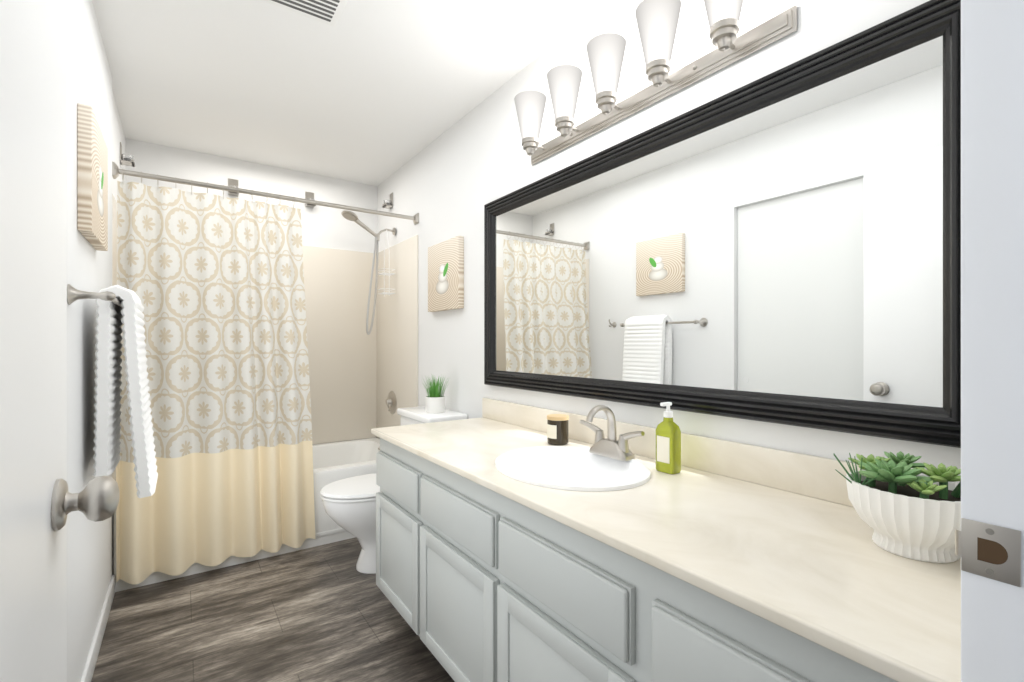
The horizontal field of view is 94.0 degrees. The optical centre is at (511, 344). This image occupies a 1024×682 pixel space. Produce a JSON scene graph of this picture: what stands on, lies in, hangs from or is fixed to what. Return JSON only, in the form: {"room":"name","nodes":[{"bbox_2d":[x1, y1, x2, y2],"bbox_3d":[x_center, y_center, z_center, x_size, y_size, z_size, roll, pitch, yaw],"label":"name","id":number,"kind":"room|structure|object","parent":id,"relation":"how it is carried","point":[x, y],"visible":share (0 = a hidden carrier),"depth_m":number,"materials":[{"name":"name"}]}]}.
{"room":"bathroom","nodes":[
{"label":"bathroom","id":0,"kind":"room"},
{"bbox_2d":[67,0,125,681],"bbox_3d":[-1.042,-0.044,0.908,0.140,2.440,5.080,0,0,-35],"label":"wall","id":1,"kind":"structure","parent":0,"point":[89,542],"depth_m":1.62,"materials":[{"name":"paint"}]},
{"bbox_2d":[77,103,107,250],"bbox_3d":[-1.465,-0.559,1.673,0.035,0.400,0.400,0,0,-35],"label":"picture","id":2,"kind":"object","parent":1,"relation":"attached to","point":[92,188],"visible":0.96,"depth_m":1.53,"materials":[{"name":"fabric"}]},
{"bbox_2d":[80,575,114,681],"bbox_3d":[-1.093,1.133,1.115,0.012,0.085,2.778,0,0,-35],"label":"baseboard","id":3,"kind":"structure","parent":1,"relation":"attached to","point":[89,668],"depth_m":1.83,"materials":[{"name":"white paint"}]},
{"bbox_2d":[67,284,157,497],"bbox_3d":[-1.387,0.164,1.698,0.192,0.738,0.690,0,0,-35],"label":"towel rail","id":4,"kind":"object","parent":1,"relation":"attached to","point":[118,306],"visible":1,"depth_m":1.64,"materials":[{"name":"white fabric"}]},
{"bbox_2d":[112,193,116,480],"bbox_3d":[-2.128,0.011,2.589,0.011,1.469,0.780,0,0,-35],"label":"wall","id":5,"kind":"structure","parent":1,"relation":"attached to","point":[114,204],"depth_m":2.35,"materials":[{"name":"beige"}]},
{"bbox_2d":[120,142,134,166],"bbox_3d":[-2.170,-1.069,2.694,0.062,0.110,0.060,0,0,-35],"label":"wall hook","id":6,"kind":"object","parent":1,"relation":"attached to","point":[126,159],"visible":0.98,"depth_m":2.67,"materials":[{"name":"silver metal"}]},
{"bbox_2d":[112,161,418,583],"bbox_3d":[-1.241,0.127,2.688,1.562,1.990,0.184,0,0,-35],"label":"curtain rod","id":7,"kind":"object","parent":1,"relation":"attached to","point":[214,283],"visible":0.92,"depth_m":2.47,"materials":[{"name":"beige fabric"}]},
{"bbox_2d":[115,180,315,583],"bbox_3d":[-1.502,0.167,2.498,0.885,1.911,0.168,0,0,-35],"label":"curtain","id":8,"kind":"object","parent":7,"relation":"hanging from","point":[218,281],"depth_m":2.47,"materials":[{"name":"fabric"}]},
{"bbox_2d":[126,138,376,444],"bbox_3d":[-1.764,-0.044,3.425,1.820,2.440,0.120,0,0,-35],"label":"wall","id":9,"kind":"structure","parent":0,"point":[327,227],"depth_m":3.43,"materials":[{"name":"paint"}]},
{"bbox_2d":[228,178,238,195],"bbox_3d":[-1.884,-1.069,3.231,0.060,0.110,0.062,0,0,-35],"label":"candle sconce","id":10,"kind":"object","parent":9,"relation":"attached to","point":[232,182],"visible":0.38,"depth_m":3.24,"materials":[{"name":"silver metal"}]},
{"bbox_2d":[305,192,315,207],"bbox_3d":[-1.481,-1.069,3.510,0.060,0.110,0.062,0,0,-35],"label":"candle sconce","id":11,"kind":"object","parent":9,"relation":"attached to","point":[309,195],"visible":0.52,"depth_m":3.52,"materials":[{"name":"silver metal"}]},
{"bbox_2d":[302,245,375,444],"bbox_3d":[-1.723,0.011,3.374,1.572,1.469,0.010,0,0,-35],"label":"wall","id":12,"kind":"structure","parent":9,"relation":"attached to","point":[357,373],"depth_m":3.65,"materials":[{"name":"beige tile"}]},
{"bbox_2d":[91,537,454,681],"bbox_3d":[-0.352,1.201,1.404,1.860,0.050,5.110,0,0,-35],"label":"floor","id":13,"kind":"structure","parent":0,"point":[329,612],"depth_m":1.97,"materials":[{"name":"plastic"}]},
{"bbox_2d":[113,438,379,591],"bbox_3d":[-1.483,0.961,3.037,1.552,0.430,0.830,0,0,-35],"label":"bathtub","id":14,"kind":"object","parent":13,"relation":"on","point":[334,461],"visible":0.1,"depth_m":2.82,"materials":[{"name":"white ceramic"}]},
{"bbox_2d":[320,406,467,573],"bbox_3d":[-0.661,0.778,2.583,0.714,0.795,0.456,0,0,-35],"label":"toilet","id":15,"kind":"object","parent":13,"relation":"on","point":[349,504],"visible":0.35,"depth_m":2.41,"materials":[{"name":"white ceramic"}]},
{"bbox_2d":[422,376,449,413],"bbox_3d":[-0.427,0.275,2.664,0.190,0.211,0.200,0,0,-35],"label":"grass plant","id":16,"kind":"object","parent":15,"relation":"on","point":[435,400],"visible":1,"depth_m":2.62,"materials":[{"name":"white ceramic"}]},
{"bbox_2d":[371,414,960,681],"bbox_3d":[0.161,0.776,1.506,0.597,0.800,1.989,0,0,-35],"label":"bathroom vanity","id":17,"kind":"object","parent":13,"relation":"on","point":[520,549],"depth_m":1.01,"materials":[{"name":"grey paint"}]},
{"bbox_2d":[547,414,568,444],"bbox_3d":[0.173,0.323,1.805,0.083,0.105,0.083,0,0,-35],"label":"candle jar","id":18,"kind":"object","parent":17,"relation":"on","point":[557,429],"visible":1,"depth_m":1.77,"materials":[{"name":"brown glass"}]},
{"bbox_2d":[467,438,686,497],"bbox_3d":[0.175,0.446,1.460,0.430,0.170,0.510,0,0,-35],"label":"sink","id":19,"kind":"object","parent":17,"relation":"in","point":[569,469],"depth_m":1.60,"materials":[{"name":"white ceramic"}]},
{"bbox_2d":[579,405,650,457],"bbox_3d":[0.293,0.280,1.541,0.137,0.168,0.277,0,0,-35],"label":"faucet","id":20,"kind":"object","parent":17,"relation":"on","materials":[{"name":"silver metal"}]},
{"bbox_2d":[656,402,680,473],"bbox_3d":[0.458,0.273,1.406,0.053,0.204,0.066,0,0,-35],"label":"soap dispenser","id":21,"kind":"object","parent":17,"relation":"on","point":[668,445],"visible":1,"depth_m":1.39,"materials":[{"name":"green plastic"}]},
{"bbox_2d":[833,451,960,562],"bbox_3d":[0.745,0.231,0.865,0.206,0.289,0.233,0,0,-35],"label":"succulent planter","id":22,"kind":"object","parent":17,"relation":"on","point":[902,507],"visible":0.92,"depth_m":0.84,"materials":[{"name":"white ceramic"}]},
{"bbox_2d":[92,0,607,185],"bbox_3d":[-0.352,-1.294,1.404,1.860,0.060,5.110,0,0,-35],"label":"ceiling","id":23,"kind":"structure","parent":0,"point":[374,92],"depth_m":2.21,"materials":[{"name":"paint"}]},
{"bbox_2d":[263,0,347,26],"bbox_3d":[-0.740,-1.257,1.701,0.280,0.013,0.260,0,0,-35],"label":"ceiling vent","id":24,"kind":"object","parent":23,"relation":"in","point":[328,12],"visible":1,"depth_m":1.77,"materials":[{"name":"white plastic"}]},
{"bbox_2d":[377,0,960,502],"bbox_3d":[-0.003,-0.044,2.376,0.120,2.440,3.850,0,0,-35],"label":"wall","id":25,"kind":"structure","parent":0,"point":[453,180],"depth_m":1.97,"materials":[{"name":"paint"}]},
{"bbox_2d":[341,210,395,334],"bbox_3d":[-1.001,-0.487,3.353,0.386,0.846,0.122,0,0,-35],"label":"shower head","id":26,"kind":"object","parent":25,"relation":"attached to","point":[349,215],"visible":0.98,"depth_m":3.37},
{"bbox_2d":[378,230,394,296],"bbox_3d":[-0.903,-0.584,3.438,0.093,0.480,0.104,0,0,-35],"label":"shower caddy","id":27,"kind":"object","parent":26,"relation":"hanging from","point":[384,288],"visible":1,"depth_m":3.45,"materials":[{"name":"white metal"}]},
{"bbox_2d":[382,192,392,208],"bbox_3d":[-0.923,-1.069,3.545,0.062,0.110,0.060,0,0,-35],"label":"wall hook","id":28,"kind":"object","parent":25,"relation":"attached to","point":[387,204],"visible":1,"depth_m":3.54,"materials":[{"name":"silver metal"}]},
{"bbox_2d":[376,235,417,438],"bbox_3d":[-0.845,0.011,3.477,0.010,1.469,0.780,0,0,-35],"label":"wall","id":29,"kind":"structure","parent":25,"relation":"attached to","point":[397,313],"depth_m":3.44,"materials":[{"name":"beige tile"}]},
{"bbox_2d":[385,391,396,413],"bbox_3d":[-0.907,0.431,3.507,0.057,0.170,0.170,0,0,-35],"label":"shower valve","id":30,"kind":"object","parent":29,"relation":"attached to","point":[390,403],"visible":1,"depth_m":3.49,"materials":[{"name":"silver metal"}]},
{"bbox_2d":[428,236,463,311],"bbox_3d":[-0.395,-0.399,2.804,0.035,0.400,0.400,0,0,-35],"label":"picture","id":31,"kind":"object","parent":25,"relation":"attached to","point":[446,275],"visible":1,"depth_m":2.75,"materials":[{"name":"fabric"}]},
{"bbox_2d":[514,0,796,164],"bbox_3d":[0.336,-0.888,1.622,0.180,0.233,1.115,0,0,-35],"label":"sconce","id":32,"kind":"object","parent":25,"relation":"attached to","point":[657,22],"visible":1,"depth_m":1.55,"materials":[{"name":"white glass"}]},
{"bbox_2d":[483,398,959,501],"bbox_3d":[0.410,0.326,1.656,0.019,0.100,1.953,0,0,-35],"label":"backsplash","id":33,"kind":"structure","parent":25,"relation":"attached to","point":[817,474],"depth_m":1.31,"materials":[{"name":"beige stone"}]},
{"bbox_2d":[484,0,960,447],"bbox_3d":[0.393,-0.252,1.671,0.029,0.915,1.850,0,0,-35],"label":"mirror","id":34,"kind":"object","parent":25,"relation":"attached to","point":[781,246],"visible":0.81,"depth_m":1.26,"materials":[{"name":"black mirror"}]},
{"bbox_3d":[0.311,-0.044,0.324,1.700,2.440,0.120,0,0,-35],"label":"wall","id":35,"kind":"structure","parent":0,"visible":0},
{"bbox_2d":[0,0,119,681],"bbox_3d":[-0.433,0.154,0.358,0.163,2.019,0.773,0,0,-35],"label":"door","id":36,"kind":"structure","parent":35,"relation":"in","point":[39,502],"depth_m":0.53,"materials":[{"name":"white paint"}]},
{"bbox_2d":[955,0,1023,681],"bbox_3d":[0.186,0.129,0.232,0.950,2.095,0.140,0,0,-35],"label":"trim","id":37,"kind":"structure","parent":35,"relation":"attached to","point":[989,543],"depth_m":0.50,"materials":[{"name":"white paint"}]}
]}

